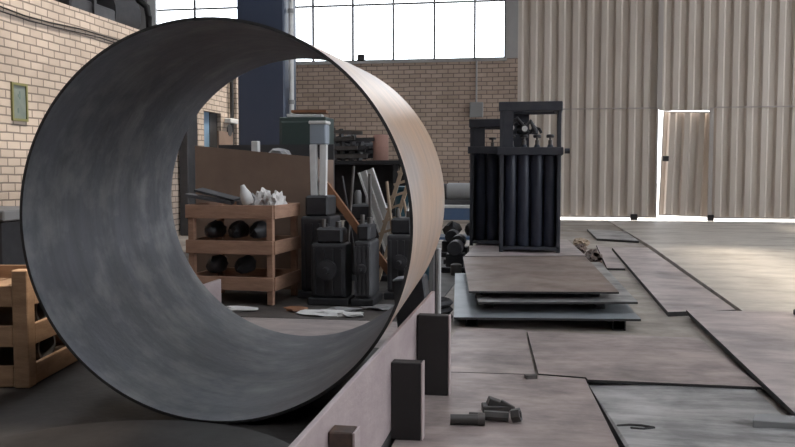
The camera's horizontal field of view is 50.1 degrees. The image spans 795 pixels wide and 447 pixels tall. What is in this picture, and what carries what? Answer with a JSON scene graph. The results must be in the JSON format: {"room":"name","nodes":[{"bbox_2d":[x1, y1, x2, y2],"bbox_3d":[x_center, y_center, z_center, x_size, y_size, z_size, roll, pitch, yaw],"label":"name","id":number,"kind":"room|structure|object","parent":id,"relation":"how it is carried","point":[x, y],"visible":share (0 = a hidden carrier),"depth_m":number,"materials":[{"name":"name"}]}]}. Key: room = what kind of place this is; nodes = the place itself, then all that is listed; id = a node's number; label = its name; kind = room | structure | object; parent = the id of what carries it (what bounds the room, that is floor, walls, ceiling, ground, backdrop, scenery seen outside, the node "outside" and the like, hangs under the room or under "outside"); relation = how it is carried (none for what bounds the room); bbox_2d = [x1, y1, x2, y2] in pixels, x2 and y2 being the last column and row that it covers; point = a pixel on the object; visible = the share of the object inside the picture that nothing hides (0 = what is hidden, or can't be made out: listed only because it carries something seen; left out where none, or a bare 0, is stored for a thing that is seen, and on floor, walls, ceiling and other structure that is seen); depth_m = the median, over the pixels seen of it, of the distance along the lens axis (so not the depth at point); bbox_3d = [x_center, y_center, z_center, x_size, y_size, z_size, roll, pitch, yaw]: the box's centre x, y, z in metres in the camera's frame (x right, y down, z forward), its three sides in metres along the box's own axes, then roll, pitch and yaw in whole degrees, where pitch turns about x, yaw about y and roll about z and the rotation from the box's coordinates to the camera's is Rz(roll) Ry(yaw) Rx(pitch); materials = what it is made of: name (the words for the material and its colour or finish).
{"room":"industrial workshop","nodes":[
{"label":"industrial workshop","id":0,"kind":"room"},
{"bbox_2d":[0,0,238,235],"bbox_3d":[-3.540,-1.094,10.450,0.320,2.770,13.500,1,4,10],"label":"wall","id":1,"kind":"structure","parent":0,"point":[45,58],"depth_m":8.90,"materials":[{"name":"beige brick"}]},
{"bbox_2d":[10,82,28,121],"bbox_3d":[-3.793,-1.218,8.534,0.020,0.380,0.260,1,4,10],"label":"framed notice","id":2,"kind":"object","parent":1,"relation":"attached to","point":[19,91],"visible":1,"depth_m":8.53,"materials":[{"name":"paper"}]},
{"bbox_2d":[0,6,117,40],"bbox_3d":[-3.637,-2.168,9.382,0.018,0.066,5.500,1,4,10],"label":"cable","id":3,"kind":"object","parent":1,"relation":"attached to","point":[0,6],"visible":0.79,"depth_m":9.14,"materials":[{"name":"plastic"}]},
{"bbox_2d":[204,111,216,147],"bbox_3d":[-3.016,-0.841,13.603,0.105,1.870,0.710,1,4,10],"label":"door","id":4,"kind":"structure","parent":1,"relation":"in","point":[210,119],"depth_m":13.62,"materials":[{"name":"blue"}]},
{"bbox_2d":[224,80,237,144],"bbox_3d":[-2.774,-1.188,14.094,0.120,2.500,0.500,1,4,10],"label":"pipe","id":5,"kind":"object","parent":1,"relation":"attached to","point":[231,121],"visible":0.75,"depth_m":14.16,"materials":[{"name":"black"}]},
{"bbox_2d":[138,0,517,183],"bbox_3d":[1.327,-3.191,16.472,21.000,6.200,0.250,1,4,10],"label":"wall","id":6,"kind":"structure","parent":0,"point":[440,94],"depth_m":16.53,"materials":[{"name":"brown brick"}]},
{"bbox_2d":[147,0,236,25],"bbox_3d":[-3.885,-4.155,17.229,2.450,1.930,0.160,1,4,10],"label":"window","id":7,"kind":"structure","parent":6,"relation":"in","point":[153,3],"depth_m":17.32,"materials":[{"name":"grey"}]},
{"bbox_2d":[295,0,505,61],"bbox_3d":[0.007,-4.117,16.619,4.210,1.870,0.050,1,4,10],"label":"window","id":8,"kind":"structure","parent":6,"relation":"in","point":[434,2],"depth_m":16.60,"materials":[{"name":"grey"}]},
{"bbox_2d":[296,58,506,64],"bbox_3d":[-0.013,-3.152,16.562,4.250,0.050,0.070,1,4,10],"label":"trim","id":9,"kind":"structure","parent":6,"relation":"attached to","point":[475,59],"depth_m":16.48,"materials":[{"name":"grey paint"}]},
{"bbox_2d":[469,60,482,117],"bbox_3d":[1.516,-2.585,16.310,0.260,1.090,0.100,1,4,10],"label":"electrical box","id":10,"kind":"object","parent":6,"relation":"attached to","point":[475,108],"visible":1,"depth_m":16.29,"materials":[{"name":"grey metal"}]},
{"bbox_2d":[506,0,517,57],"bbox_3d":[2.197,-4.718,16.216,0.230,3.120,0.270,1,4,10],"label":"trim","id":11,"kind":"structure","parent":6,"relation":"attached to","point":[511,5],"depth_m":16.15,"materials":[{"name":"grey paint"}]},
{"bbox_2d":[518,0,663,219],"bbox_3d":[3.611,-2.865,16.027,2.660,5.595,0.116,1,4,10],"label":"door","id":12,"kind":"structure","parent":6,"relation":"in","point":[603,59],"depth_m":16.06,"materials":[{"name":"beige metal"}]},
{"bbox_2d":[659,0,794,220],"bbox_3d":[7.039,-2.828,15.444,4.385,5.595,0.111,1,4,10],"label":"door","id":13,"kind":"structure","parent":6,"relation":"in","point":[733,60],"depth_m":15.64,"materials":[{"name":"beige metal"}]},
{"bbox_2d":[658,111,709,216],"bbox_3d":[5.411,-1.115,15.925,0.915,1.955,0.131,2,4,13],"label":"door","id":14,"kind":"structure","parent":13,"relation":"attached to","point":[685,134],"depth_m":15.96,"materials":[{"name":"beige metal"}]},
{"bbox_2d":[178,220,790,415],"bbox_3d":[-0.421,0.644,6.486,21.000,0.200,20.540,1,4,10],"label":"floor","id":15,"kind":"structure","parent":0,"point":[654,321],"depth_m":5.30,"materials":[{"name":"concrete"}]},
{"bbox_2d":[0,360,186,437],"bbox_3d":[-1.210,0.718,3.480,0.973,0.030,1.139,1,4,10],"label":"steel plate","id":16,"kind":"object","parent":15,"relation":"on","point":[77,392],"depth_m":3.33,"materials":[{"name":"grey"}]},
{"bbox_2d":[0,206,25,264],"bbox_3d":[-2.459,0.259,4.952,0.770,0.700,0.560,1,4,10],"label":"base cabinet","id":17,"kind":"object","parent":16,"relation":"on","point":[11,251],"visible":0.3,"depth_m":4.72,"materials":[{"name":"black metal"}]},
{"bbox_2d":[0,265,76,387],"bbox_3d":[-1.921,0.420,3.977,0.764,0.500,0.794,0,4,2],"label":"wooden crate","id":18,"kind":"object","parent":16,"relation":"on","point":[17,292],"visible":0.47,"depth_m":3.58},
{"bbox_2d":[35,336,55,359],"bbox_3d":[-1.704,0.569,3.988,0.130,0.144,0.144,1,4,10],"label":"pipe offcut","id":19,"kind":"object","parent":18,"relation":"on","point":[45,347],"visible":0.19,"depth_m":4.03,"materials":[{"name":"metal"}]},
{"bbox_2d":[0,420,289,446],"bbox_3d":[-0.861,0.753,2.401,1.260,0.034,1.260,1,4,10],"label":"disc","id":20,"kind":"object","parent":16,"relation":"on","point":[130,433],"visible":0.98,"depth_m":2.83,"materials":[{"name":"metal"}]},
{"bbox_2d":[179,115,197,235],"bbox_3d":[-3.052,-0.753,12.436,0.140,1.840,0.370,1,4,10],"label":"locker","id":21,"kind":"object","parent":15,"relation":"on","point":[190,140],"visible":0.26,"depth_m":12.29,"materials":[{"name":"grey metal"}]},
{"bbox_2d":[237,0,295,144],"bbox_3d":[-1.911,-2.937,12.443,0.700,6.200,0.600,1,4,10],"label":"column","id":22,"kind":"structure","parent":15,"relation":"on","point":[263,91],"depth_m":12.21,"materials":[{"name":"blue paint"}]},
{"bbox_2d":[287,0,294,113],"bbox_3d":[-1.532,-2.874,12.230,0.100,6.100,0.100,1,4,10],"label":"drain pipe","id":23,"kind":"object","parent":22,"relation":"attached to","point":[290,10],"visible":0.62,"depth_m":12.24,"materials":[{"name":"metal"}]},
{"bbox_2d":[223,348,378,443],"bbox_3d":[-0.378,0.707,3.653,0.304,0.030,1.551,1,4,10],"label":"steel plate","id":24,"kind":"object","parent":15,"relation":"on","point":[286,427],"depth_m":3.13,"materials":[{"name":"grey"}]},
{"bbox_2d":[203,279,220,301],"bbox_3d":[-1.088,0.487,4.588,0.090,0.290,0.700,1,4,10],"label":"beam","id":25,"kind":"structure","parent":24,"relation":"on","point":[214,287],"depth_m":4.84,"materials":[{"name":"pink metal"}]},
{"bbox_2d":[20,17,444,423],"bbox_3d":[-0.573,-0.059,3.697,1.450,1.450,1.380,0,5,8],"label":"metal pipe","id":26,"kind":"object","parent":24,"relation":"on","point":[109,270],"visible":0.99,"depth_m":3.54,"materials":[{"name":"grey"}]},
{"bbox_2d":[221,289,385,320],"bbox_3d":[-0.736,0.567,6.078,1.422,0.005,1.275,1,4,10],"label":"steel plate","id":27,"kind":"object","parent":15,"relation":"on","point":[283,298],"depth_m":5.95,"materials":[{"name":"metal"}]},
{"bbox_2d":[185,202,300,304],"bbox_3d":[-1.122,0.204,6.244,0.680,0.700,0.560,1,4,13],"label":"wooden crate","id":28,"kind":"object","parent":27,"relation":"on","point":[270,279],"visible":0.91,"depth_m":6.00,"materials":[{"name":"wood"}]},
{"bbox_2d":[184,188,239,204],"bbox_3d":[-1.345,-0.201,6.223,0.388,0.120,0.300,0,4,-7],"label":"metal bars","id":29,"kind":"object","parent":28,"relation":"on","point":[219,197],"visible":0.96,"depth_m":6.14,"materials":[{"name":"grey metal"}]},
{"bbox_2d":[204,220,226,237],"bbox_3d":[-1.338,0.036,6.252,0.123,0.128,0.302,1,4,10],"label":"casting","id":30,"kind":"object","parent":28,"relation":"in","point":[214,229],"visible":1,"depth_m":6.16,"materials":[{"name":"black metal"}]},
{"bbox_2d":[206,254,228,272],"bbox_3d":[-1.327,0.292,6.268,0.126,0.124,0.301,1,4,10],"label":"casting","id":31,"kind":"object","parent":28,"relation":"in","point":[216,263],"visible":1,"depth_m":6.18,"materials":[{"name":"black metal"}]},
{"bbox_2d":[227,220,248,238],"bbox_3d":[-1.160,0.039,6.218,0.128,0.125,0.304,1,4,10],"label":"casting","id":32,"kind":"object","parent":28,"relation":"in","point":[237,229],"visible":0.98,"depth_m":6.13,"materials":[{"name":"black metal"}]},
{"bbox_2d":[234,255,255,273],"bbox_3d":[-1.111,0.294,6.229,0.128,0.126,0.313,1,4,10],"label":"casting","id":33,"kind":"object","parent":28,"relation":"in","point":[247,263],"visible":1,"depth_m":6.13,"materials":[{"name":"black metal"}]},
{"bbox_2d":[240,185,253,204],"bbox_3d":[-1.076,-0.202,6.068,0.098,0.153,0.090,1,4,10],"label":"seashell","id":34,"kind":"object","parent":28,"relation":"on","point":[246,197],"visible":0.96,"depth_m":6.04,"materials":[{"name":"paint"}]},
{"bbox_2d":[249,220,266,238],"bbox_3d":[-1.002,0.041,6.192,0.126,0.125,0.304,1,4,10],"label":"casting","id":35,"kind":"object","parent":28,"relation":"in","point":[258,229],"visible":0.77,"depth_m":6.09,"materials":[{"name":"black metal"}]},
{"bbox_2d":[255,187,271,204],"bbox_3d":[-0.967,-0.168,6.148,0.121,0.189,0.226,1,4,10],"label":"seashell","id":36,"kind":"object","parent":28,"relation":"on","point":[261,198],"visible":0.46,"depth_m":6.08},
{"bbox_2d":[267,190,287,204],"bbox_3d":[-0.861,-0.156,6.091,0.110,0.172,0.249,1,4,10],"label":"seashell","id":37,"kind":"object","parent":28,"relation":"on","point":[277,198],"visible":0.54,"depth_m":6.03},
{"bbox_2d":[195,144,334,289],"bbox_3d":[-1.078,-0.075,7.016,1.020,1.160,0.510,1,4,11],"label":"partition panel","id":38,"kind":"object","parent":27,"relation":"on","point":[225,168],"visible":0.43,"depth_m":6.76,"materials":[{"name":"wood"}]},
{"bbox_2d":[280,117,333,144],"bbox_3d":[-0.794,-0.225,7.484,0.410,1.400,0.315,1,4,10],"label":"cabinet","id":39,"kind":"object","parent":27,"relation":"on","point":[293,130],"visible":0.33,"depth_m":7.31,"materials":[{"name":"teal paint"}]},
{"bbox_2d":[287,114,323,116],"bbox_3d":[-0.802,-0.938,7.418,0.300,0.022,0.200,0,4,1],"label":"sheet offcut","id":40,"kind":"object","parent":39,"relation":"on","point":[288,115],"visible":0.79,"depth_m":7.32,"materials":[{"name":"white paint"}]},
{"bbox_2d":[291,110,327,113],"bbox_3d":[-0.763,-0.972,7.409,0.300,0.022,0.200,0,4,1],"label":"sheet offcut","id":41,"kind":"object","parent":40,"relation":"on","point":[292,111],"visible":1,"depth_m":7.32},
{"bbox_2d":[296,309,343,315],"bbox_3d":[-0.501,0.581,5.561,0.315,0.036,0.178,1,4,21],"label":"scrap","id":42,"kind":"object","parent":27,"relation":"on","point":[322,312],"visible":0.95,"depth_m":5.53,"materials":[{"name":"white paint"}]},
{"bbox_2d":[347,166,354,241],"bbox_3d":[-0.388,0.027,6.818,0.123,0.972,0.024,-3,5,-43],"label":"rod","id":43,"kind":"object","parent":27,"relation":"on","point":[353,167],"visible":0.66,"depth_m":6.81,"materials":[{"name":"metal"}]},
{"bbox_2d":[318,180,386,274],"bbox_3d":[-0.283,0.077,6.661,0.684,0.883,0.050,1,4,10],"label":"bar","id":44,"kind":"object","parent":27,"relation":"on","point":[340,204],"visible":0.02,"depth_m":6.65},
{"bbox_2d":[298,195,409,305],"bbox_3d":[-0.303,0.179,6.193,0.880,0.756,0.780,1,4,10],"label":"metal canisters","id":45,"kind":"object","parent":27,"relation":"on","point":[331,256],"depth_m":5.98,"materials":[{"name":"black metal"}]},
{"bbox_2d":[308,121,330,194],"bbox_3d":[-0.584,-0.489,6.382,0.136,0.555,0.140,1,4,10],"label":"stand","id":46,"kind":"object","parent":45,"relation":"on","point":[319,130],"visible":0.99,"depth_m":6.33,"materials":[{"name":"grey paint"}]},
{"bbox_2d":[242,317,368,335],"bbox_3d":[-0.626,0.625,5.118,0.822,0.010,0.529,1,4,10],"label":"steel plate","id":47,"kind":"object","parent":15,"relation":"on","point":[309,327],"depth_m":5.15,"materials":[{"name":"grey"}]},
{"bbox_2d":[288,291,450,446],"bbox_3d":[0.013,0.590,2.780,0.165,0.374,2.600,1,4,10],"label":"beam","id":48,"kind":"structure","parent":15,"relation":"on","point":[383,403],"depth_m":2.88,"materials":[{"name":"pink metal"}]},
{"bbox_2d":[374,321,397,347],"bbox_3d":[-0.063,0.639,4.896,0.068,0.010,0.782,1,4,10],"label":"steel plate","id":49,"kind":"object","parent":15,"relation":"on","point":[392,327],"depth_m":4.90,"materials":[{"name":"grey"}]},
{"bbox_2d":[392,274,428,326],"bbox_3d":[0.086,0.464,4.569,0.220,0.378,0.160,1,4,10],"label":"block","id":50,"kind":"object","parent":49,"relation":"on","point":[420,292],"visible":0.2,"depth_m":4.49,"materials":[{"name":"black metal"}]},
{"bbox_2d":[429,247,440,313],"bbox_3d":[0.210,0.394,4.723,0.068,0.520,0.065,1,4,10],"label":"post","id":51,"kind":"object","parent":15,"relation":"on","point":[435,264],"visible":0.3,"depth_m":4.69,"materials":[{"name":"grey metal"}]},
{"bbox_2d":[441,297,452,318],"bbox_3d":[0.204,0.543,5.387,0.300,0.130,0.300,1,4,10],"label":"coil","id":52,"kind":"object","parent":15,"relation":"on","point":[446,303],"visible":0.19,"depth_m":5.31,"materials":[{"name":"black metal"}]},
{"bbox_2d":[441,272,454,296],"bbox_3d":[0.380,0.502,7.113,0.201,0.005,1.486,1,4,10],"label":"steel plate","id":53,"kind":"object","parent":15,"relation":"on","point":[447,280],"depth_m":7.16,"materials":[{"name":"metal"}]},
{"bbox_2d":[344,203,391,280],"bbox_3d":[-0.238,0.153,7.466,0.420,0.648,0.630,1,4,10],"label":"machine","id":54,"kind":"object","parent":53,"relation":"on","point":[357,209],"depth_m":7.27,"materials":[{"name":"black metal"}]},
{"bbox_2d":[368,174,371,216],"bbox_3d":[-0.215,0.060,6.760,0.026,0.912,0.088,-1,4,-9],"label":"rod","id":55,"kind":"object","parent":53,"relation":"on","point":[369,175],"visible":0.34,"depth_m":6.75,"materials":[{"name":"metal"}]},
{"bbox_2d":[335,160,405,219],"bbox_3d":[-0.479,-0.125,8.766,1.160,1.040,0.760,1,4,10],"label":"rack","id":56,"kind":"object","parent":53,"relation":"on","point":[385,170],"visible":0.14,"depth_m":9.01,"materials":[{"name":"black metal"}]},
{"bbox_2d":[336,135,372,159],"bbox_3d":[-0.542,-0.803,8.946,0.751,0.268,0.270,1,4,10],"label":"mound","id":57,"kind":"object","parent":56,"relation":"on","point":[369,151],"visible":0.23,"depth_m":8.85,"materials":[{"name":"black metal"}]},
{"bbox_2d":[335,213,392,219],"bbox_3d":[-0.479,-0.075,8.769,1.160,0.040,0.760,1,4,10],"label":"shelf","id":58,"kind":"object","parent":56,"relation":"attached to","point":[342,217],"depth_m":8.40,"materials":[{"name":"black metal"}]},
{"bbox_2d":[335,160,399,164],"bbox_3d":[-0.479,-0.624,8.735,1.160,0.040,0.760,1,4,10],"label":"shelf","id":59,"kind":"object","parent":56,"relation":"attached to","point":[337,162],"depth_m":8.33,"materials":[{"name":"black metal"}]},
{"bbox_2d":[373,134,388,159],"bbox_3d":[-0.167,-0.755,8.479,0.164,0.260,0.164,1,4,10],"label":"drum","id":60,"kind":"object","parent":56,"relation":"on","point":[381,141],"visible":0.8,"depth_m":8.41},
{"bbox_2d":[358,168,390,251],"bbox_3d":[-0.108,0.021,7.020,0.439,0.960,0.052,1,4,10],"label":"channel offcut","id":61,"kind":"object","parent":53,"relation":"on","point":[379,206],"visible":0.45,"depth_m":7.03,"materials":[{"name":"white paint"}]},
{"bbox_2d":[378,167,406,281],"bbox_3d":[-0.059,0.015,6.833,0.432,0.997,0.041,1,4,10],"label":"ladder","id":62,"kind":"object","parent":53,"relation":"on","point":[400,173],"visible":0.47,"depth_m":6.81,"materials":[{"name":"brown"}]},
{"bbox_2d":[395,186,428,279],"bbox_3d":[0.139,0.081,7.351,0.332,0.805,0.332,1,4,10],"label":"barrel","id":63,"kind":"object","parent":53,"relation":"on","point":[401,188],"visible":0.06,"depth_m":7.23,"materials":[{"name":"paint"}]},
{"bbox_2d":[441,239,465,272],"bbox_3d":[0.544,0.302,7.956,0.240,0.288,0.300,1,4,10],"label":"fitting","id":64,"kind":"object","parent":53,"relation":"on","point":[455,248],"visible":0.78,"depth_m":7.84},
{"bbox_2d":[441,229,458,256],"bbox_3d":[0.603,0.214,9.364,0.300,0.288,0.300,1,4,10],"label":"fitting","id":65,"kind":"object","parent":15,"relation":"on","point":[450,234],"visible":0.48,"depth_m":9.25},
{"bbox_2d":[439,205,469,239],"bbox_3d":[0.629,0.032,10.365,0.850,0.535,0.600,1,4,10],"label":"bench","id":66,"kind":"object","parent":15,"relation":"on","point":[451,212],"visible":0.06,"depth_m":10.05,"materials":[{"name":"blue paint"}]},
{"bbox_2d":[439,234,469,239],"bbox_3d":[0.629,0.164,10.373,0.750,0.030,0.500,1,4,10],"label":"shelf","id":67,"kind":"object","parent":66,"relation":"attached to","point":[442,236],"depth_m":10.14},
{"bbox_2d":[444,183,469,204],"bbox_3d":[0.793,-0.361,10.261,0.490,0.260,0.240,1,4,10],"label":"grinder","id":68,"kind":"object","parent":66,"relation":"on","point":[455,193],"visible":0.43,"depth_m":10.18,"materials":[{"name":"grey metal"}]},
{"bbox_2d":[465,319,477,326],"bbox_3d":[0.559,0.531,6.157,0.079,0.066,2.000,0,4,6],"label":"tube","id":69,"kind":"object","parent":15,"relation":"on","point":[469,323],"visible":0.2,"depth_m":5.21,"materials":[{"name":"black paint"}]},
{"bbox_2d":[454,273,640,320],"bbox_3d":[1.024,0.494,6.117,1.224,0.013,2.250,0,4,4],"label":"steel plate","id":70,"kind":"object","parent":69,"relation":"on","point":[466,306],"visible":0.57,"depth_m":5.24,"materials":[{"name":"grey"}]},
{"bbox_3d":[0.663,0.452,6.225,0.060,0.058,1.700,0,4,6],"label":"timber packer","id":71,"kind":"object","parent":70,"relation":"on","visible":0},
{"bbox_2d":[475,262,637,303],"bbox_3d":[1.127,0.413,6.283,1.167,0.013,2.305,0,4,3],"label":"steel plate","id":72,"kind":"object","parent":71,"relation":"on","point":[624,297],"visible":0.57,"depth_m":5.34,"materials":[{"name":"grey"}]},
{"label":"timber packer","id":73,"kind":"object","parent":72,"relation":"on","visible":0},
{"bbox_2d":[463,256,618,293],"bbox_3d":[1.040,0.358,6.350,1.065,0.012,2.216,0,4,3],"label":"steel plate","id":74,"kind":"object","parent":73,"relation":"on","point":[484,274],"visible":1,"depth_m":6.00,"materials":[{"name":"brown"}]},
{"bbox_2d":[451,327,534,373],"bbox_3d":[0.486,0.660,4.403,0.459,0.030,1.115,1,4,10],"label":"steel plate","id":75,"kind":"object","parent":15,"relation":"on","point":[473,350],"visible":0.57,"depth_m":4.32,"materials":[{"name":"grey"}]},
{"bbox_2d":[391,372,618,446],"bbox_3d":[0.381,0.745,2.587,0.885,0.088,2.526,1,4,10],"label":"steel plate","id":76,"kind":"object","parent":15,"relation":"on","point":[556,411],"depth_m":3.20,"materials":[{"name":"grey"}]},
{"bbox_2d":[450,413,484,425],"bbox_3d":[0.253,0.707,3.074,0.124,0.045,0.045,0,4,3],"label":"pipe stub","id":77,"kind":"object","parent":76,"relation":"on","point":[478,419],"visible":1,"depth_m":3.06,"materials":[{"name":"metal"}]},
{"bbox_2d":[469,410,508,421],"bbox_3d":[0.336,0.706,3.124,0.145,0.034,0.038,1,4,13],"label":"bolt","id":78,"kind":"object","parent":76,"relation":"on","point":[490,415],"visible":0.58,"depth_m":3.11,"materials":[{"name":"metal"}]},
{"bbox_2d":[510,408,521,422],"bbox_3d":[0.434,0.701,3.106,0.042,0.051,0.052,1,4,18],"label":"nut","id":79,"kind":"object","parent":76,"relation":"on","point":[516,414],"visible":1,"depth_m":3.09,"materials":[{"name":"metal"}]},
{"bbox_2d":[585,249,602,262],"bbox_3d":[2.012,0.336,8.713,0.184,0.141,0.872,1,4,10],"label":"scrap","id":80,"kind":"object","parent":15,"relation":"on","point":[592,255],"visible":0.66,"depth_m":8.50,"materials":[{"name":"metal"}]},
{"bbox_2d":[596,245,624,270],"bbox_3d":[2.314,0.356,9.308,0.168,0.020,2.547,1,4,11],"label":"steel plate","id":81,"kind":"object","parent":15,"relation":"on","point":[611,262],"visible":0.86,"depth_m":8.85,"materials":[{"name":"grey"}]},
{"bbox_2d":[587,229,638,242],"bbox_3d":[3.049,0.171,12.164,0.552,0.030,2.180,1,4,10],"label":"steel plate","id":82,"kind":"object","parent":15,"relation":"on","point":[599,235],"visible":1,"depth_m":11.78,"materials":[{"name":"grey"}]},
{"bbox_2d":[606,321,625,330],"bbox_3d":[1.442,0.539,6.027,0.079,0.066,2.000,0,4,7],"label":"tube","id":83,"kind":"object","parent":15,"relation":"on","point":[614,325],"visible":0.25,"depth_m":5.10,"materials":[{"name":"black paint"}]},
{"bbox_2d":[587,382,756,390],"bbox_3d":[1.140,0.674,4.228,0.982,0.010,1.040,1,4,10],"label":"steel plate","id":84,"kind":"object","parent":15,"relation":"on","point":[587,382],"visible":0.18,"depth_m":3.75,"materials":[{"name":"grey"}]},
{"bbox_3d":[1.110,0.671,4.162,0.880,0.005,0.800,1,4,10],"label":"packing shims","id":85,"kind":"object","parent":84,"relation":"on","visible":0},
{"bbox_2d":[527,331,761,389],"bbox_3d":[1.140,0.658,4.221,1.004,0.012,1.098,1,4,10],"label":"steel plate","id":86,"kind":"object","parent":85,"relation":"on","point":[595,358],"visible":0.9,"depth_m":4.07,"materials":[{"name":"grey"}]},
{"bbox_2d":[612,247,735,316],"bbox_3d":[2.379,0.445,7.808,0.454,0.030,4.730,1,4,10],"label":"steel plate","id":87,"kind":"object","parent":15,"relation":"on","point":[675,292],"visible":0.86,"depth_m":6.84,"materials":[{"name":"grey"}]},
{"bbox_2d":[588,383,794,446],"bbox_3d":[1.041,0.705,2.915,0.948,0.127,3.483,0,4,5],"label":"steel plate","id":88,"kind":"object","parent":15,"relation":"on","point":[681,416],"visible":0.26,"depth_m":3.20,"materials":[{"name":"grey"}]},
{"bbox_2d":[753,413,794,428],"bbox_3d":[1.371,0.717,3.080,0.174,0.028,0.104,1,4,13],"label":"flat offcut","id":89,"kind":"object","parent":88,"relation":"on","point":[766,420],"visible":1,"depth_m":3.04,"materials":[{"name":"grey metal"}]},
{"bbox_3d":[2.481,0.684,3.989,1.638,0.022,2.600,1,4,10],"label":"steel plate","id":90,"kind":"object","parent":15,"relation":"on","visible":0},
{"bbox_2d":[686,310,794,415],"bbox_3d":[2.466,0.658,4.035,1.684,0.024,2.790,1,4,10],"label":"steel plate","id":91,"kind":"object","parent":90,"relation":"on","point":[762,343],"visible":1,"depth_m":4.43,"materials":[{"name":"grey"}]},
{"bbox_3d":[-2.711,-0.495,13.852,0.320,1.148,0.600,1,4,10],"label":"locker","id":92,"kind":"object","parent":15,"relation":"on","visible":0},
{"bbox_2d":[217,131,232,147],"bbox_3d":[-2.788,-1.277,13.765,0.030,0.420,0.620,1,4,10],"label":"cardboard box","id":93,"kind":"object","parent":92,"relation":"on","point":[223,138],"visible":0.57,"depth_m":13.66,"materials":[{"name":"cardboard"}]},
{"bbox_3d":[1.542,0.331,8.365,0.100,0.188,1.500,0,4,6],"label":"timber packer","id":94,"kind":"object","parent":15,"relation":"on","visible":0},
{"bbox_2d":[465,239,585,256],"bbox_3d":[1.271,0.233,8.331,1.045,0.012,1.990,1,4,10],"label":"steel plate","id":95,"kind":"object","parent":94,"relation":"on","point":[567,248],"visible":0.57,"depth_m":7.84,"materials":[{"name":"grey"}]},
{"bbox_2d":[468,119,499,245],"bbox_3d":[0.989,-0.415,8.570,0.525,1.250,0.494,1,4,10],"label":"rack","id":96,"kind":"object","parent":95,"relation":"on","point":[477,127],"visible":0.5,"depth_m":8.38,"materials":[{"name":"metal"}]},
{"bbox_2d":[474,154,485,239],"bbox_3d":[0.827,-0.346,8.497,0.116,1.022,0.116,1,4,10],"label":"gas cylinder","id":97,"kind":"object","parent":96,"relation":"on","point":[480,159],"visible":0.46,"depth_m":8.46,"materials":[{"name":"blue paint"}]},
{"bbox_2d":[470,238,498,243],"bbox_3d":[0.963,0.173,8.619,0.430,0.030,0.420,1,4,10],"label":"tray","id":98,"kind":"object","parent":96,"relation":"on","point":[472,241],"depth_m":8.44,"materials":[{"name":"paint"}]},
{"bbox_2d":[486,137,497,239],"bbox_3d":[0.945,-0.345,8.477,0.116,1.022,0.116,1,4,10],"label":"gas cylinder","id":99,"kind":"object","parent":96,"relation":"on","point":[492,159],"visible":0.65,"depth_m":8.44,"materials":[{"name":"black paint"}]},
{"bbox_2d":[497,101,569,252],"bbox_3d":[1.268,-0.432,7.931,0.645,1.365,0.574,1,4,10],"label":"rack","id":100,"kind":"object","parent":95,"relation":"on","point":[509,111],"visible":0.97,"depth_m":7.69,"materials":[{"name":"metal"}]},
{"bbox_2d":[504,135,516,245],"bbox_3d":[1.040,-0.304,7.828,0.116,1.022,0.116,1,4,10],"label":"gas cylinder","id":101,"kind":"object","parent":100,"relation":"on","point":[510,161],"visible":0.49,"depth_m":7.79,"materials":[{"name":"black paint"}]},
{"bbox_2d":[517,134,529,245],"bbox_3d":[1.157,-0.303,7.808,0.116,1.022,0.116,1,4,10],"label":"gas cylinder","id":102,"kind":"object","parent":100,"relation":"on","point":[523,161],"visible":0.81,"depth_m":7.77,"materials":[{"name":"blue paint"}]},
{"bbox_2d":[500,242,559,250],"bbox_3d":[1.242,0.213,7.984,0.550,0.030,0.500,1,4,10],"label":"tray","id":103,"kind":"object","parent":100,"relation":"on","point":[557,247],"depth_m":7.75,"materials":[{"name":"paint"}]},
{"bbox_2d":[530,134,542,246],"bbox_3d":[1.274,-0.302,7.788,0.116,1.022,0.116,1,4,10],"label":"gas cylinder","id":104,"kind":"object","parent":100,"relation":"on","point":[536,161],"visible":0.8,"depth_m":7.75,"materials":[{"name":"blue paint"}]},
{"bbox_2d":[543,134,556,246],"bbox_3d":[1.392,-0.301,7.768,0.116,1.022,0.116,1,4,10],"label":"gas cylinder","id":105,"kind":"object","parent":100,"relation":"on","point":[550,161],"visible":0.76,"depth_m":7.73,"materials":[{"name":"blue paint"}]},
{"bbox_3d":[1.295,-0.309,7.906,0.116,1.022,0.116,1,4,10],"label":"gas cylinder","id":106,"kind":"object","parent":100,"relation":"on","visible":0},
{"bbox_2d":[513,117,542,134],"bbox_3d":[1.147,-0.899,7.808,0.372,0.164,0.171,1,4,10],"label":"regulator manifold","id":107,"kind":"object","parent":106,"relation":"attached to","point":[524,129],"visible":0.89,"depth_m":7.78,"materials":[{"name":"grey metal"}]},
{"bbox_2d":[607,220,794,311],"bbox_3d":[6.889,0.296,10.055,7.800,0.045,10.830,1,4,10],"label":"floor slab","id":108,"kind":"structure","parent":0,"point":[749,266],"depth_m":9.12,"materials":[{"name":"concrete"}]},
{"bbox_3d":[-6.940,-2.418,10.950,6.580,0.150,13.500,1,4,10],"label":"floor","id":109,"kind":"structure","parent":0,"visible":0},
{"bbox_2d":[55,0,114,20],"bbox_3d":[-4.349,-2.665,10.896,1.060,0.350,1.100,1,4,10],"label":"duct","id":110,"kind":"object","parent":109,"relation":"on","point":[91,6],"visible":0.14,"depth_m":10.75,"materials":[{"name":"grey metal"}]},
{"bbox_2d":[97,0,140,29],"bbox_3d":[-4.057,-2.915,11.999,0.723,0.710,0.532,2,4,23],"label":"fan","id":111,"kind":"object","parent":109,"relation":"on","point":[127,12],"visible":0.23,"depth_m":11.82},
{"bbox_2d":[135,0,151,27],"bbox_3d":[-4.046,-3.074,13.106,0.555,0.887,0.100,1,4,10],"label":"vent pipe","id":112,"kind":"object","parent":109,"relation":"on","point":[147,10],"visible":0.61,"depth_m":13.03,"materials":[{"name":"black"}]},
{"label":"outside","id":113,"kind":"structure","parent":0,"visible":0},
{"bbox_2d":[560,184,794,221],"bbox_3d":[6.457,-1.282,37.715,60.000,0.220,43.460,1,4,10],"label":"ground","id":114,"kind":"structure","parent":113,"point":[659,217],"depth_m":16.86,"materials":[{"name":"concrete"}]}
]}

